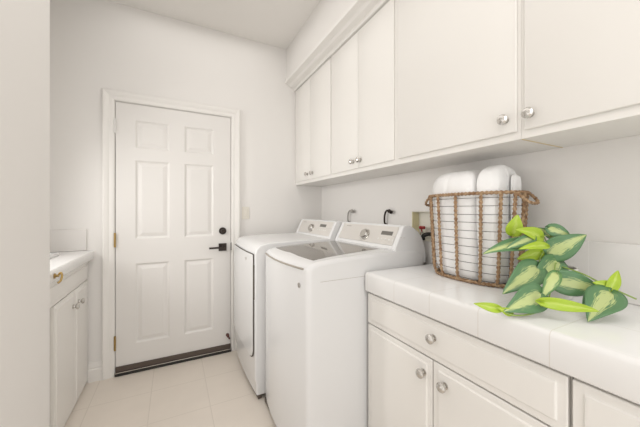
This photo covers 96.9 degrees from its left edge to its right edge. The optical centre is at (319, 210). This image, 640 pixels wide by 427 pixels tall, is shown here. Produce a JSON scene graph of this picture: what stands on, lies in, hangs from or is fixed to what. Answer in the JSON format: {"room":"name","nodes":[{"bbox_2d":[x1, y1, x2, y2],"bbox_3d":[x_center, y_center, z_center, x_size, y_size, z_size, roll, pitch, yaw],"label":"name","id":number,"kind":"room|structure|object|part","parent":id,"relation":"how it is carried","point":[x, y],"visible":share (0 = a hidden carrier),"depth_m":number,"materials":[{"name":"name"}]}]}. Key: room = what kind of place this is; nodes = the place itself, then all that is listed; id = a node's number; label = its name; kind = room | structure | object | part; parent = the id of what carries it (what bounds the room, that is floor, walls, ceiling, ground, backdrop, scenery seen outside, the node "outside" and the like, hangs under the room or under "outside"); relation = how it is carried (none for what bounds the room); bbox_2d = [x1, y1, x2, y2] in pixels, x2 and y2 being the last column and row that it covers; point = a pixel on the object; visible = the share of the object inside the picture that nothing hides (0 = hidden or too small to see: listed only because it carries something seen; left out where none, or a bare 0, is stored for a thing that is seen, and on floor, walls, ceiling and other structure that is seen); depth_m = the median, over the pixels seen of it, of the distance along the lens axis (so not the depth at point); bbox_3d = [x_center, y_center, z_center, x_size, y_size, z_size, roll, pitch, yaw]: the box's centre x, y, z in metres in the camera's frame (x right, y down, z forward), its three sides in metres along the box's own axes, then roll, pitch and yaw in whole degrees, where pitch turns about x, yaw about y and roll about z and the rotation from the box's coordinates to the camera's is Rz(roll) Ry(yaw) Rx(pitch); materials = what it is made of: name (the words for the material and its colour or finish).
{"room":"laundry room","nodes":[
{"label":"laundry room","id":0,"kind":"room"},
{"bbox_2d":[0,0,49,426],"bbox_3d":[-0.688,-0.161,-0.401,0.650,2.822,3.320,0,0,-27],"label":"wall","id":1,"kind":"structure","parent":0,"point":[24,24],"depth_m":1.01,"materials":[{"name":"white paint"}]},
{"bbox_2d":[64,350,275,426],"bbox_3d":[-0.121,1.275,0.507,2.690,0.050,4.413,0,0,-27],"label":"floor","id":2,"kind":"structure","parent":0,"point":[211,391],"depth_m":1.87,"materials":[{"name":"tile"}]},
{"bbox_2d":[50,262,87,426],"bbox_3d":[-1.698,0.801,1.507,0.606,0.898,0.987,0,0,-27],"label":"base cabinet","id":3,"kind":"object","parent":2,"relation":"on","point":[68,298],"visible":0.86,"depth_m":1.65,"materials":[{"name":"white paint"}]},
{"bbox_3d":[-1.471,0.865,1.630,0.022,0.730,0.347,0,0,-27],"label":"door","id":4,"kind":"part","parent":3,"relation":"part of","materials":[{"name":"white paint"}]},
{"bbox_3d":[-1.484,0.429,1.653,0.022,0.127,0.900,0,0,-27],"label":"drawer","id":5,"kind":"part","parent":3,"relation":"part of","materials":[{"name":"white paint"}]},
{"bbox_2d":[50,250,93,283],"bbox_3d":[-1.685,0.323,1.516,0.636,0.066,0.982,0,0,-27],"label":"countertop","id":6,"kind":"structure","parent":3,"relation":"on","point":[63,264],"depth_m":1.66,"materials":[{"name":"quartz stone"}]},
{"bbox_2d":[50,252,59,258],"bbox_3d":[-1.722,0.282,1.508,0.365,0.016,0.660,0,0,-27],"label":"sink rim","id":7,"kind":"object","parent":6,"relation":"on","point":[53,254],"visible":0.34,"depth_m":1.78,"materials":[{"name":"white ceramic"}]},
{"bbox_3d":[-1.499,0.589,1.746,0.034,0.037,0.037,0,0,-27],"label":"knob","id":8,"kind":"part","parent":3,"relation":"part of","materials":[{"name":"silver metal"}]},
{"bbox_3d":[-1.622,0.865,1.921,0.022,0.730,0.298,0,0,-27],"label":"door","id":9,"kind":"part","parent":3,"relation":"part of","materials":[{"name":"white paint"}]},
{"bbox_3d":[-1.553,0.589,1.851,0.034,0.037,0.037,0,0,-27],"label":"knob","id":10,"kind":"part","parent":3,"relation":"part of","materials":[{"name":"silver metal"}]},
{"bbox_2d":[234,219,342,398],"bbox_3d":[-0.218,0.664,2.340,0.859,1.171,0.666,0,0,-27],"label":"dryer","id":11,"kind":"object","parent":2,"relation":"on","point":[249,250],"visible":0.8,"depth_m":1.99,"materials":[{"name":"white metal"}]},
{"bbox_3d":[-0.592,0.636,2.152,0.023,0.688,0.632,0,0,-27],"label":"door","id":12,"kind":"part","parent":11,"relation":"part of","materials":[{"name":"white metal"}]},
{"bbox_3d":[-0.553,1.232,2.167,0.035,0.028,0.654,0,0,-27],"label":"kick panel","id":13,"kind":"part","parent":11,"relation":"part of","materials":[{"name":"brown"}]},
{"bbox_3d":[-0.049,0.142,2.428,0.052,0.105,0.591,0,0,-27],"label":"control panel","id":14,"kind":"part","parent":11,"relation":"part of","materials":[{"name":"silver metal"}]},
{"bbox_2d":[265,222,424,426],"bbox_3d":[0.126,0.667,1.750,0.820,1.166,0.682,0,0,-28],"label":"washing machine","id":15,"kind":"object","parent":2,"relation":"on","point":[317,322],"visible":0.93,"depth_m":1.44,"materials":[{"name":"white metal"}]},
{"bbox_3d":[0.034,0.233,1.726,0.460,0.026,0.540,0,0,-28],"label":"lid glass","id":16,"kind":"part","parent":15,"relation":"part of","materials":[{"name":"grey"}]},
{"bbox_3d":[0.042,0.237,1.727,0.489,0.033,0.554,0,0,-28],"label":"lid","id":17,"kind":"part","parent":15,"relation":"part of","materials":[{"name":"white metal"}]},
{"bbox_3d":[0.296,0.147,1.864,0.057,0.105,0.568,0,0,-28],"label":"control panel","id":18,"kind":"part","parent":15,"relation":"part of","materials":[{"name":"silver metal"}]},
{"bbox_2d":[368,293,573,426],"bbox_3d":[0.633,0.831,1.185,0.525,0.838,0.831,0,0,-27],"label":"base cabinet","id":19,"kind":"object","parent":2,"relation":"on","point":[424,371],"visible":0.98,"depth_m":1.02,"materials":[{"name":"white paint"}]},
{"bbox_3d":[0.344,0.858,1.272,0.022,0.565,0.403,0,0,-27],"label":"door","id":20,"kind":"part","parent":19,"relation":"part of","materials":[{"name":"white paint"}]},
{"bbox_3d":[0.395,0.638,1.112,0.034,0.037,0.037,0,0,-27],"label":"knob","id":21,"kind":"part","parent":19,"relation":"part of","materials":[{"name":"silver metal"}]},
{"bbox_3d":[0.417,0.484,1.070,0.034,0.037,0.037,0,0,-27],"label":"knob","id":22,"kind":"part","parent":19,"relation":"part of","materials":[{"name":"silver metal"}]},
{"bbox_3d":[0.440,0.638,1.024,0.034,0.037,0.037,0,0,-27],"label":"knob","id":23,"kind":"part","parent":19,"relation":"part of","materials":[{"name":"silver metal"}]},
{"bbox_3d":[0.535,0.858,0.903,0.022,0.565,0.416,0,0,-27],"label":"door","id":24,"kind":"part","parent":19,"relation":"part of","materials":[{"name":"white paint"}]},
{"bbox_2d":[573,378,639,426],"bbox_3d":[1.019,0.831,0.438,0.525,0.838,0.841,0,0,-27],"label":"base cabinet","id":25,"kind":"object","parent":2,"relation":"on","point":[593,406],"visible":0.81,"depth_m":0.66,"materials":[{"name":"white paint"}]},
{"bbox_2d":[365,264,639,404],"bbox_3d":[0.837,0.362,0.817,0.501,0.098,1.683,0,0,-27],"label":"countertop","id":26,"kind":"structure","parent":25,"relation":"on","point":[603,353],"depth_m":0.81,"materials":[{"name":"tile"}]},
{"bbox_2d":[425,190,539,287],"bbox_3d":[0.707,0.116,1.309,0.262,0.392,0.516,0,0,-24],"label":"wire basket","id":27,"kind":"object","parent":26,"relation":"on","point":[525,194],"visible":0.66,"depth_m":1.17,"materials":[{"name":"wicker"}]},
{"bbox_2d":[433,170,480,279],"bbox_3d":[0.677,0.056,1.366,0.223,0.491,0.271,0,0,-27],"label":"towel","id":28,"kind":"object","parent":27,"relation":"in","point":[460,181],"visible":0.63,"depth_m":1.26,"materials":[{"name":"white fabric"}]},
{"bbox_2d":[476,165,516,283],"bbox_3d":[0.762,0.054,1.205,0.206,0.495,0.085,0,0,-27],"label":"towel","id":29,"kind":"object","parent":27,"relation":"in","point":[494,177],"visible":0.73,"depth_m":1.16,"materials":[{"name":"white fabric"}]},
{"bbox_2d":[510,175,521,270],"bbox_3d":[0.804,0.077,1.163,0.064,0.448,0.020,0,0,-27],"label":"towel","id":30,"kind":"object","parent":27,"relation":"in","point":[515,179],"visible":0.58,"depth_m":1.15,"materials":[{"name":"white fabric"}]},
{"bbox_3d":[0.813,-0.048,1.103,0.104,0.054,0.053,0,0,-27],"label":"handle","id":31,"kind":"part","parent":27,"relation":"part of","materials":[{"name":"fabric"}]},
{"bbox_2d":[473,215,636,321],"bbox_3d":[0.723,0.163,0.886,0.511,0.300,0.300,0,0,-27],"label":"plant","id":32,"kind":"object","parent":26,"relation":"on","point":[549,282],"visible":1,"depth_m":0.89,"materials":[{"name":"green plant"}]},
{"bbox_3d":[0.854,0.258,1.038,0.138,0.110,0.138,0,0,-27],"label":"pot","id":33,"kind":"part","parent":32,"relation":"part of","materials":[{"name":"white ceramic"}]},
{"bbox_2d":[50,0,321,381],"bbox_3d":[-1.116,-0.161,2.432,2.690,2.822,0.120,0,0,-27],"label":"wall","id":34,"kind":"structure","parent":0,"point":[95,45],"depth_m":2.23,"materials":[{"name":"white paint"}]},
{"bbox_2d":[50,229,86,251],"bbox_3d":[-1.943,0.211,1.931,0.559,0.158,0.010,0,0,-27],"label":"backsplash","id":35,"kind":"structure","parent":34,"relation":"attached to","point":[61,240],"depth_m":2.01,"materials":[{"name":"tile"}]},
{"bbox_2d":[88,360,101,382],"bbox_3d":[-1.649,1.180,2.080,0.084,0.140,0.016,0,0,-27],"label":"baseboard","id":36,"kind":"structure","parent":34,"relation":"attached to","point":[94,368],"depth_m":2.08,"materials":[{"name":"white paint"}]},
{"bbox_2d":[102,88,239,379],"bbox_3d":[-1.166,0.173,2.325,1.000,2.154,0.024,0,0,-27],"label":"trim","id":37,"kind":"structure","parent":34,"relation":"attached to","point":[108,95],"depth_m":2.12,"materials":[{"name":"white paint"}]},
{"bbox_2d":[114,102,231,371],"bbox_3d":[-1.168,0.198,2.328,0.858,2.044,0.094,0,0,-27],"label":"door","id":38,"kind":"structure","parent":34,"relation":"in","point":[172,237],"depth_m":2.31,"materials":[{"name":"white paint"}]},
{"bbox_3d":[-0.890,0.320,2.443,0.127,0.022,0.044,0,0,-27],"label":"lever","id":39,"kind":"part","parent":38,"relation":"part of","materials":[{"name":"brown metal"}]},
{"bbox_3d":[-0.855,0.320,2.491,0.066,0.066,0.010,0,0,-27],"label":"rose plate","id":40,"kind":"part","parent":38,"relation":"part of","materials":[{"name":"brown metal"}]},
{"bbox_2d":[115,348,230,376],"bbox_3d":[-1.194,1.236,2.380,0.848,0.028,0.142,0,0,-27],"label":"threshold","id":41,"kind":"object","parent":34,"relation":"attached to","point":[126,372],"depth_m":2.30,"materials":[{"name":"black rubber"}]},
{"bbox_2d":[242,207,248,218],"bbox_3d":[-0.678,0.022,2.586,0.066,0.112,0.010,0,0,-27],"label":"light switch","id":42,"kind":"object","parent":34,"relation":"attached to","point":[245,210],"visible":1,"depth_m":2.58,"materials":[{"name":"beige plastic"}]},
{"bbox_2d":[108,0,320,49],"bbox_3d":[-0.121,-1.597,0.507,2.690,0.050,4.413,0,0,-27],"label":"ceiling","id":43,"kind":"structure","parent":0,"point":[276,23],"depth_m":2.27,"materials":[{"name":"white paint"}]},
{"bbox_2d":[286,0,353,78],"bbox_3d":[0.811,-1.411,0.989,0.390,0.322,4.213,0,0,-27],"label":"wall","id":44,"kind":"structure","parent":0,"point":[326,13],"depth_m":2.23,"materials":[{"name":"white paint"}]},
{"bbox_2d":[285,0,388,91],"bbox_3d":[0.805,-1.222,0.986,0.403,0.087,4.213,0,0,-27],"label":"trim","id":45,"kind":"structure","parent":44,"relation":"attached to","point":[359,12],"depth_m":2.00,"materials":[{"name":"white paint"}]},
{"bbox_2d":[322,135,639,264],"bbox_3d":[1.061,-0.161,1.062,0.120,2.822,4.313,0,0,-27],"label":"wall","id":46,"kind":"structure","parent":0,"point":[592,190],"depth_m":1.14,"materials":[{"name":"white paint"}]},
{"bbox_2d":[295,57,358,186],"bbox_3d":[0.035,-0.714,2.549,0.336,0.927,0.729,0,0,-27],"label":"upper cabinet","id":47,"kind":"object","parent":46,"relation":"attached to","point":[313,99],"visible":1,"depth_m":2.43,"materials":[{"name":"white paint"}]},
{"bbox_3d":[-0.164,-0.725,2.652,0.011,0.895,0.334,0,0,-27],"label":"door","id":48,"kind":"part","parent":47,"relation":"part of","materials":[{"name":"white paint"}]},
{"bbox_3d":[-0.002,-0.725,2.339,0.011,0.895,0.362,0,0,-27],"label":"door","id":49,"kind":"part","parent":47,"relation":"part of","materials":[{"name":"white paint"}]},
{"bbox_2d":[347,209,354,221],"bbox_3d":[0.263,0.048,2.425,0.033,0.117,0.107,0,0,-17],"label":"tube","id":50,"kind":"object","parent":46,"relation":"attached to","point":[351,210],"visible":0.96,"depth_m":2.45,"materials":[{"name":"grey"}]},
{"bbox_2d":[332,0,432,179],"bbox_3d":[0.365,-0.714,1.910,0.336,0.927,0.706,0,0,-27],"label":"upper cabinet","id":51,"kind":"object","parent":46,"relation":"attached to","point":[364,69],"visible":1,"depth_m":1.76,"materials":[{"name":"white paint"}]},
{"bbox_3d":[0.171,-0.725,2.004,0.011,0.895,0.339,0,0,-27],"label":"door","id":52,"kind":"part","parent":51,"relation":"part of","materials":[{"name":"white paint"}]},
{"bbox_3d":[0.328,-0.725,1.700,0.011,0.895,0.336,0,0,-27],"label":"door","id":53,"kind":"part","parent":51,"relation":"part of","materials":[{"name":"white paint"}]},
{"bbox_2d":[383,209,392,223],"bbox_3d":[0.481,0.048,2.004,0.033,0.117,0.096,0,0,-16],"label":"tube","id":54,"kind":"object","parent":46,"relation":"attached to","point":[388,210],"visible":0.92,"depth_m":2.01,"materials":[{"name":"black rubber"}]},
{"bbox_2d":[412,211,434,241],"bbox_3d":[0.654,0.096,1.732,0.107,0.182,0.234,0,0,-27],"label":"box","id":55,"kind":"object","parent":46,"relation":"attached to","point":[420,219],"visible":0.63,"depth_m":1.80,"materials":[{"name":"white plastic"}]},
{"bbox_2d":[397,0,558,167],"bbox_3d":[0.670,-0.714,1.321,0.336,0.927,0.619,0,0,-27],"label":"upper cabinet","id":56,"kind":"object","parent":46,"relation":"attached to","point":[459,62],"visible":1,"depth_m":1.21,"materials":[{"name":"white paint"}]},
{"bbox_3d":[0.556,-0.725,1.259,0.011,0.895,0.590,0,0,-27],"label":"door","id":57,"kind":"part","parent":56,"relation":"part of","materials":[{"name":"white paint"}]},
{"bbox_3d":[0.657,-0.326,1.018,0.034,0.037,0.037,0,0,-27],"label":"knob","id":58,"kind":"part","parent":56,"relation":"part of","materials":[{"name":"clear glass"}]},
{"bbox_2d":[430,237,639,305],"bbox_3d":[1.051,0.214,0.937,0.012,0.204,1.700,0,0,-27],"label":"backsplash","id":59,"kind":"structure","parent":46,"relation":"attached to","point":[597,260],"depth_m":0.99,"materials":[{"name":"tile"}]},
{"bbox_2d":[521,0,639,146],"bbox_3d":[0.955,-0.714,0.769,0.336,0.927,0.621,0,0,-27],"label":"upper cabinet","id":60,"kind":"object","parent":46,"relation":"attached to","point":[581,58],"visible":1,"depth_m":0.85,"materials":[{"name":"white paint"}]},
{"bbox_3d":[0.694,-0.326,0.946,0.034,0.037,0.037,0,0,-27],"label":"knob","id":61,"kind":"part","parent":60,"relation":"part of","materials":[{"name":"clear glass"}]},
{"bbox_2d":[522,139,562,147],"bbox_3d":[0.832,-0.250,1.056,0.283,0.006,0.003,0,0,-27],"label":"caulk line","id":62,"kind":"object","parent":60,"relation":"attached to","point":[522,139],"visible":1,"depth_m":1.05,"materials":[{"name":"beige"}]}
]}

